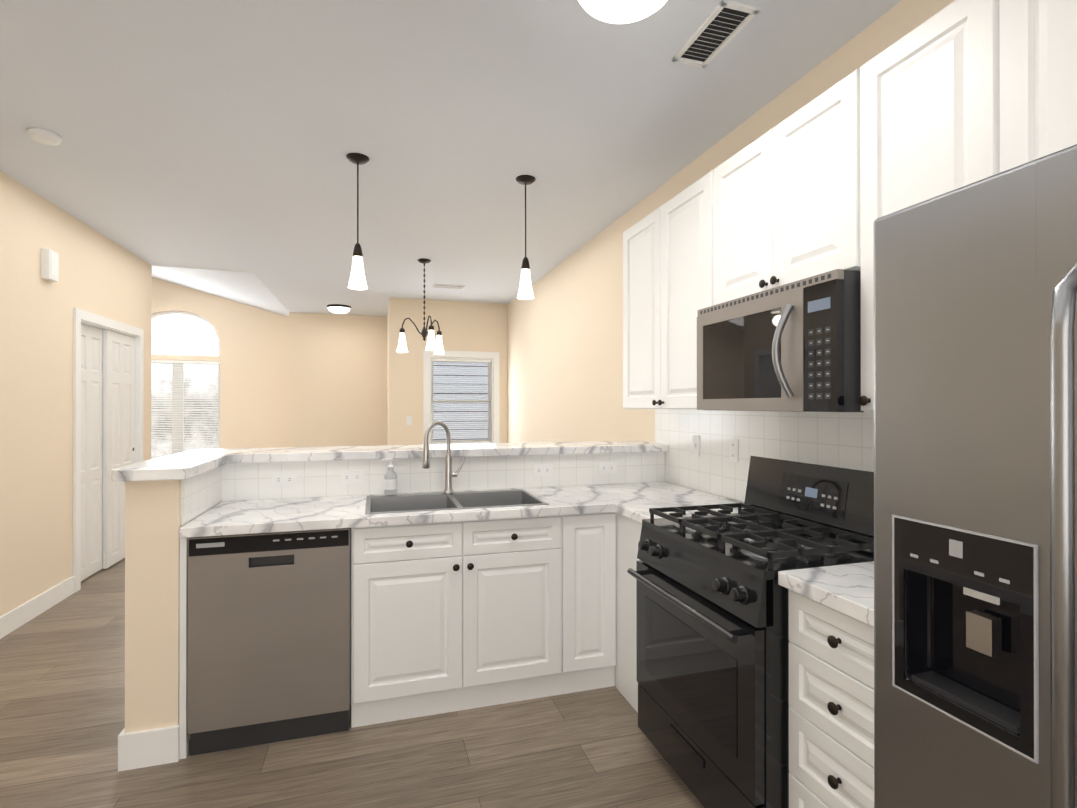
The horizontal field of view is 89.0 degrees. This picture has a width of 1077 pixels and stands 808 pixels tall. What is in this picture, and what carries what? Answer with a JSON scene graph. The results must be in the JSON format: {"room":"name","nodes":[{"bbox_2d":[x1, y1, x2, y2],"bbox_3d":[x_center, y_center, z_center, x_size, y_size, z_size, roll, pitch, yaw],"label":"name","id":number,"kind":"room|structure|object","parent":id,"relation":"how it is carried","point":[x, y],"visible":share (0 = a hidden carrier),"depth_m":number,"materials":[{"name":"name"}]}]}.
{"room":"kitchen","nodes":[
{"label":"kitchen","id":0,"kind":"room"},
{"bbox_2d":[0,171,151,616],"bbox_3d":[-2.667,-0.754,1.182,0.125,4.300,9.020,0,0,-17],"label":"wall","id":1,"kind":"structure","parent":0,"point":[100,274],"depth_m":3.70,"materials":[{"name":"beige paint"}]},
{"bbox_2d":[0,576,74,638],"bbox_3d":[-2.401,1.332,0.528,0.015,0.125,7.385,0,0,-17],"label":"baseboard","id":2,"kind":"structure","parent":1,"relation":"attached to","point":[20,615],"depth_m":3.59,"materials":[{"name":"white wood"}]},
{"bbox_2d":[41,248,58,281],"bbox_3d":[-3.339,-0.948,3.748,0.048,0.200,0.120,0,0,-17],"label":"door chime","id":3,"kind":"object","parent":1,"relation":"attached to","point":[49,264],"visible":1,"depth_m":3.71,"materials":[{"name":"white plastic"}]},
{"bbox_2d":[73,308,143,592],"bbox_3d":[-3.676,0.344,4.657,0.115,2.120,1.240,0,0,-17],"label":"closet doors","id":4,"kind":"structure","parent":1,"relation":"in","point":[108,375],"depth_m":4.63,"materials":[{"name":"white wood"}]},
{"bbox_2d":[152,265,250,271],"bbox_3d":[-3.449,-1.568,5.646,0.900,0.350,0.021,0,0,-17],"label":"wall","id":5,"kind":"structure","parent":0,"point":[152,265],"depth_m":5.63,"materials":[{"name":"paint"}]},
{"bbox_2d":[152,277,288,448],"bbox_3d":[-6.624,-0.887,8.216,5.520,4.600,0.120,0,0,-17],"label":"wall","id":6,"kind":"structure","parent":0,"point":[254,377],"depth_m":8.74,"materials":[{"name":"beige paint"}]},
{"bbox_2d":[151,311,219,457],"bbox_3d":[-5.608,-0.291,8.517,1.200,2.308,0.118,0,0,-17],"label":"arched window","id":7,"kind":"structure","parent":6,"relation":"in","point":[185,357],"depth_m":8.52,"materials":[{"name":"white wood"}]},
{"bbox_2d":[151,360,219,458],"bbox_3d":[-5.599,0.082,8.487,1.188,1.513,0.042,0,0,-17],"label":"window blinds","id":8,"kind":"object","parent":7,"relation":"attached to","point":[183,422],"visible":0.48,"depth_m":8.51,"materials":[{"name":"white plastic"}]},
{"bbox_2d":[289,312,386,446],"bbox_3d":[-3.041,-0.886,8.552,1.540,4.600,0.120,0,0,-17],"label":"wall","id":9,"kind":"structure","parent":0,"point":[337,379],"depth_m":8.46,"materials":[{"name":"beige paint"}]},
{"bbox_2d":[0,558,703,807],"bbox_3d":[-3.099,1.450,2.885,9.400,0.100,12.700,0,0,-17],"label":"floor","id":10,"kind":"structure","parent":0,"point":[62,694],"depth_m":2.19,"materials":[{"name":"wood"}]},
{"bbox_2d":[187,528,350,755],"bbox_3d":[-1.179,0.965,2.533,0.604,0.868,0.608,0,0,-17],"label":"dishwasher","id":11,"kind":"object","parent":10,"relation":"on","point":[269,641],"visible":0.94,"depth_m":2.24,"materials":[{"name":"grey metal"}]},
{"bbox_2d":[179,527,366,758],"bbox_3d":[-1.173,0.962,2.540,0.680,0.876,0.598,0,0,-17],"label":"base cabinet","id":12,"kind":"object","parent":10,"relation":"on","point":[359,534],"depth_m":2.34,"materials":[{"name":"white paint"}]},
{"bbox_2d":[567,512,641,712],"bbox_3d":[0.626,0.962,2.874,0.642,0.876,0.984,0,0,-17],"label":"base cabinet","id":13,"kind":"object","parent":10,"relation":"on","point":[602,615],"depth_m":2.65,"materials":[{"name":"white paint"}]},
{"bbox_2d":[179,486,709,537],"bbox_3d":[-0.302,0.504,2.784,2.474,0.040,0.633,0,0,-17],"label":"countertop","id":14,"kind":"structure","parent":13,"relation":"on","point":[239,517],"depth_m":2.47,"materials":[{"name":"stone"}]},
{"bbox_2d":[382,458,396,494],"bbox_3d":[-0.796,0.388,2.928,0.078,0.194,0.067,0,0,-17],"label":"soap bottle","id":15,"kind":"object","parent":14,"relation":"on","point":[390,482],"visible":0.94,"depth_m":2.90,"materials":[{"name":"white plastic"}]},
{"bbox_2d":[422,421,464,493],"bbox_3d":[-0.499,0.284,2.904,0.238,0.393,0.150,0,0,-17],"label":"pull-down faucet","id":16,"kind":"object","parent":14,"relation":"on","point":[449,474],"visible":1,"depth_m":2.94,"materials":[{"name":"silver metal"}]},
{"bbox_2d":[365,489,548,513],"bbox_3d":[-0.425,0.574,2.752,0.844,0.188,0.489,0,0,-17],"label":"double-bowl sink","id":17,"kind":"object","parent":14,"relation":"in","point":[382,504],"visible":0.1,"depth_m":2.88,"materials":[{"name":"silver metal"}]},
{"bbox_2d":[575,482,694,497],"bbox_3d":[0.571,0.505,3.058,0.644,0.040,0.420,0,0,-17],"label":"countertop","id":18,"kind":"structure","parent":13,"relation":"on","point":[604,490],"depth_m":3.11,"materials":[{"name":"stone"}]},
{"bbox_2d":[607,494,743,523],"bbox_3d":[0.716,0.504,2.571,0.644,0.040,0.355,0,0,-17],"label":"countertop","id":19,"kind":"structure","parent":13,"relation":"on","point":[637,509],"depth_m":2.67,"materials":[{"name":"stone"}]},
{"bbox_2d":[627,456,873,807],"bbox_3d":[0.815,0.814,2.017,0.742,1.168,0.752,0,0,-17],"label":"gas range","id":20,"kind":"object","parent":10,"relation":"on","point":[712,605],"visible":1,"depth_m":1.84,"materials":[{"name":"black metal"}]},
{"bbox_2d":[789,589,873,807],"bbox_3d":[1.046,0.959,1.488,0.627,0.875,0.378,0,0,-17],"label":"base cabinet","id":21,"kind":"object","parent":10,"relation":"on","point":[831,708],"visible":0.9,"depth_m":1.44,"materials":[{"name":"white paint"}]},
{"bbox_2d":[778,561,873,626],"bbox_3d":[1.046,0.501,1.488,0.629,0.040,0.381,0,0,-17],"label":"countertop","id":22,"kind":"structure","parent":21,"relation":"on","point":[847,589],"depth_m":1.47,"materials":[{"name":"stone"}]},
{"bbox_2d":[873,144,1076,807],"bbox_3d":[1.150,0.500,0.823,0.782,1.790,0.911,0,0,-17],"label":"refrigerator","id":23,"kind":"object","parent":10,"relation":"on","point":[975,494],"visible":1,"depth_m":0.97,"materials":[{"name":"grey metal"}]},
{"bbox_2d":[125,452,664,739],"bbox_3d":[-0.415,0.847,2.834,2.665,1.105,0.730,0,0,-17],"label":"wall","id":24,"kind":"structure","parent":0,"point":[159,514],"depth_m":2.32,"materials":[{"name":"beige paint"}]},
{"bbox_2d":[118,725,179,771],"bbox_3d":[-0.428,1.332,2.829,2.671,0.135,0.762,0,0,-17],"label":"baseboard","id":25,"kind":"structure","parent":24,"relation":"attached to","point":[148,748],"depth_m":2.11,"materials":[{"name":"white wood"}]},
{"bbox_2d":[272,472,296,486],"bbox_3d":[-1.304,0.388,2.814,0.116,0.070,0.007,0,0,-17],"label":"outlet","id":26,"kind":"object","parent":24,"relation":"attached to","point":[284,479],"visible":1,"depth_m":2.81,"materials":[{"name":"white plastic"}]},
{"bbox_2d":[341,470,363,483],"bbox_3d":[-0.988,0.388,2.908,0.116,0.070,0.007,0,0,-17],"label":"outlet","id":27,"kind":"object","parent":24,"relation":"attached to","point":[353,477],"visible":1,"depth_m":2.91,"materials":[{"name":"white plastic"}]},
{"bbox_2d":[111,440,668,481],"bbox_3d":[-0.463,0.272,2.926,2.716,0.044,1.030,0,0,-17],"label":"bar","id":28,"kind":"object","parent":24,"relation":"on","point":[185,465],"visible":1,"depth_m":2.93,"materials":[{"name":"stone"}]},
{"bbox_2d":[534,464,552,476],"bbox_3d":[0.028,0.389,3.211,0.116,0.070,0.007,0,0,-17],"label":"outlet","id":29,"kind":"object","parent":24,"relation":"attached to","point":[543,469],"visible":1,"depth_m":3.21,"materials":[{"name":"white plastic"}]},
{"bbox_2d":[599,462,616,473],"bbox_3d":[0.421,0.389,3.328,0.116,0.070,0.007,0,0,-17],"label":"outlet","id":30,"kind":"object","parent":24,"relation":"attached to","point":[607,467],"visible":1,"depth_m":3.33,"materials":[{"name":"white plastic"}]},
{"bbox_2d":[387,297,506,444],"bbox_3d":[-1.147,0.011,7.444,1.700,2.800,0.120,0,0,-17],"label":"wall","id":31,"kind":"structure","parent":0,"point":[474,326],"depth_m":7.24,"materials":[{"name":"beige paint"}]},
{"bbox_2d":[406,416,411,424],"bbox_3d":[-1.703,0.221,7.209,0.070,0.116,0.012,0,0,-17],"label":"light switch","id":32,"kind":"object","parent":31,"relation":"attached to","point":[408,420],"visible":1,"depth_m":7.21,"materials":[{"name":"white plastic"}]},
{"bbox_2d":[423,350,499,444],"bbox_3d":[-1.045,-0.032,7.451,1.070,1.363,0.164,0,0,-17],"label":"dining room window","id":33,"kind":"structure","parent":31,"relation":"in","point":[477,374],"depth_m":7.50,"materials":[{"name":"white wood"}]},
{"bbox_2d":[431,359,490,442],"bbox_3d":[-1.043,-0.040,7.445,0.812,1.134,0.038,0,0,-17],"label":"window blinds","id":34,"kind":"object","parent":33,"relation":"attached to","point":[460,361],"visible":0.83,"depth_m":7.43,"materials":[{"name":"white plastic"}]},
{"bbox_2d":[0,0,901,316],"bbox_3d":[-3.373,-2.206,2.760,8.640,1.612,12.440,0,0,-17],"label":"ceiling","id":35,"kind":"structure","parent":0,"point":[218,134],"depth_m":2.74,"materials":[{"name":"white paint"}]},
{"bbox_2d":[27,128,61,144],"bbox_3d":[-2.563,-1.381,2.843,0.136,0.038,0.136,0,0,-17],"label":"smoke detector","id":36,"kind":"object","parent":35,"relation":"attached to","point":[44,136],"visible":0.98,"depth_m":2.81,"materials":[{"name":"white plastic"}]},
{"bbox_2d":[327,304,350,313],"bbox_3d":[-2.832,-1.336,7.781,0.324,0.102,0.324,0,0,-17],"label":"light","id":37,"kind":"object","parent":35,"relation":"attached to","point":[338,308],"visible":1,"depth_m":7.68,"materials":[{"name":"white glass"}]},
{"bbox_2d":[346,153,368,289],"bbox_3d":[-1.026,-1.029,3.111,0.124,0.740,0.124,0,0,-17],"label":"pendant light","id":38,"kind":"object","parent":35,"relation":"hanging from","point":[357,280],"visible":1,"depth_m":3.09,"materials":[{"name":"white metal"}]},
{"bbox_2d":[397,258,444,353],"bbox_3d":[-1.119,-0.949,5.272,0.472,0.890,0.465,0,0,-17],"label":"chandelier","id":39,"kind":"object","parent":35,"relation":"hanging from","point":[436,347],"visible":1,"depth_m":5.29,"materials":[{"name":"brown metal"}]},
{"bbox_2d":[433,284,464,289],"bbox_3d":[-1.056,-1.384,6.473,0.360,0.014,0.180,0,0,-17],"label":"ceiling vent","id":40,"kind":"object","parent":35,"relation":"in","point":[446,286],"visible":1,"depth_m":6.43,"materials":[{"name":"white metal"}]},
{"bbox_2d":[516,175,535,299],"bbox_3d":[-0.080,-1.029,3.403,0.124,0.740,0.124,0,0,-17],"label":"pendant light","id":41,"kind":"object","parent":35,"relation":"hanging from","point":[525,291],"visible":1,"depth_m":3.38,"materials":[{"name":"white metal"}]},
{"bbox_2d":[578,0,666,23],"bbox_3d":[0.283,-1.351,1.784,0.354,0.102,0.354,0,0,-17],"label":"kitchen ceiling light","id":42,"kind":"object","parent":35,"relation":"attached to","point":[619,11],"visible":1,"depth_m":1.82,"materials":[{"name":"white glass"}]},
{"bbox_2d":[672,0,759,67],"bbox_3d":[0.663,-1.396,2.081,0.150,0.012,0.340,0,0,-17],"label":"ceiling vent","id":43,"kind":"object","parent":35,"relation":"in","point":[722,26],"visible":1,"depth_m":2.06,"materials":[{"name":"white metal"}]},
{"bbox_2d":[507,0,954,501],"bbox_3d":[1.035,0.000,2.866,0.128,2.800,10.140,0,0,-17],"label":"wall","id":44,"kind":"structure","parent":0,"point":[565,354],"depth_m":3.75,"materials":[{"name":"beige paint"}]},
{"bbox_2d":[623,171,710,409],"bbox_3d":[0.793,-0.501,2.885,0.336,1.058,0.908,0,0,-17],"label":"upper cabinet","id":45,"kind":"object","parent":44,"relation":"attached to","point":[667,253],"depth_m":2.78,"materials":[{"name":"white paint"}]},
{"bbox_2d":[692,435,699,455],"bbox_3d":[0.890,0.235,3.104,0.012,0.116,0.070,0,0,-17],"label":"light switch","id":46,"kind":"object","parent":44,"relation":"attached to","point":[695,445],"visible":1,"depth_m":3.10,"materials":[{"name":"white plastic"}]},
{"bbox_2d":[729,438,738,461],"bbox_3d":[0.990,0.235,2.779,0.007,0.116,0.070,0,0,-17],"label":"outlet","id":47,"kind":"object","parent":44,"relation":"attached to","point":[733,450],"visible":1,"depth_m":2.77,"materials":[{"name":"white plastic"}]},
{"bbox_2d":[711,69,858,305],"bbox_3d":[1.030,-0.725,2.086,0.336,0.615,0.756,0,0,-17],"label":"upper cabinet","id":48,"kind":"object","parent":44,"relation":"attached to","point":[785,206],"depth_m":1.95,"materials":[{"name":"white paint"}]},
{"bbox_2d":[697,269,863,411],"bbox_3d":[0.958,-0.191,2.062,0.474,0.433,0.750,0,0,-17],"label":"microwave","id":49,"kind":"object","parent":48,"relation":"attached to","point":[794,346],"visible":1,"depth_m":1.83,"materials":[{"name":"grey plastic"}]},
{"bbox_2d":[858,0,998,411],"bbox_3d":[1.194,-0.504,1.536,0.336,1.058,0.387,0,0,-17],"label":"upper cabinet","id":50,"kind":"object","parent":44,"relation":"attached to","point":[955,94],"depth_m":1.47,"materials":[{"name":"white paint"}]},
{"bbox_2d":[999,0,1076,172],"bbox_3d":[1.386,-0.740,0.893,0.336,0.590,0.953,0,0,-17],"label":"upper cabinet","id":51,"kind":"object","parent":44,"relation":"attached to","point":[1038,38],"depth_m":1.23,"materials":[{"name":"white paint"}]},
{"label":"outside","id":52,"kind":"structure","parent":0,"visible":0},
{"bbox_2d":[151,314,217,455],"bbox_3d":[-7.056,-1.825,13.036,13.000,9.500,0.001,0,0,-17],"label":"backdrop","id":53,"kind":"structure","parent":52,"point":[178,334],"depth_m":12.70,"materials":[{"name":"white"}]}
]}

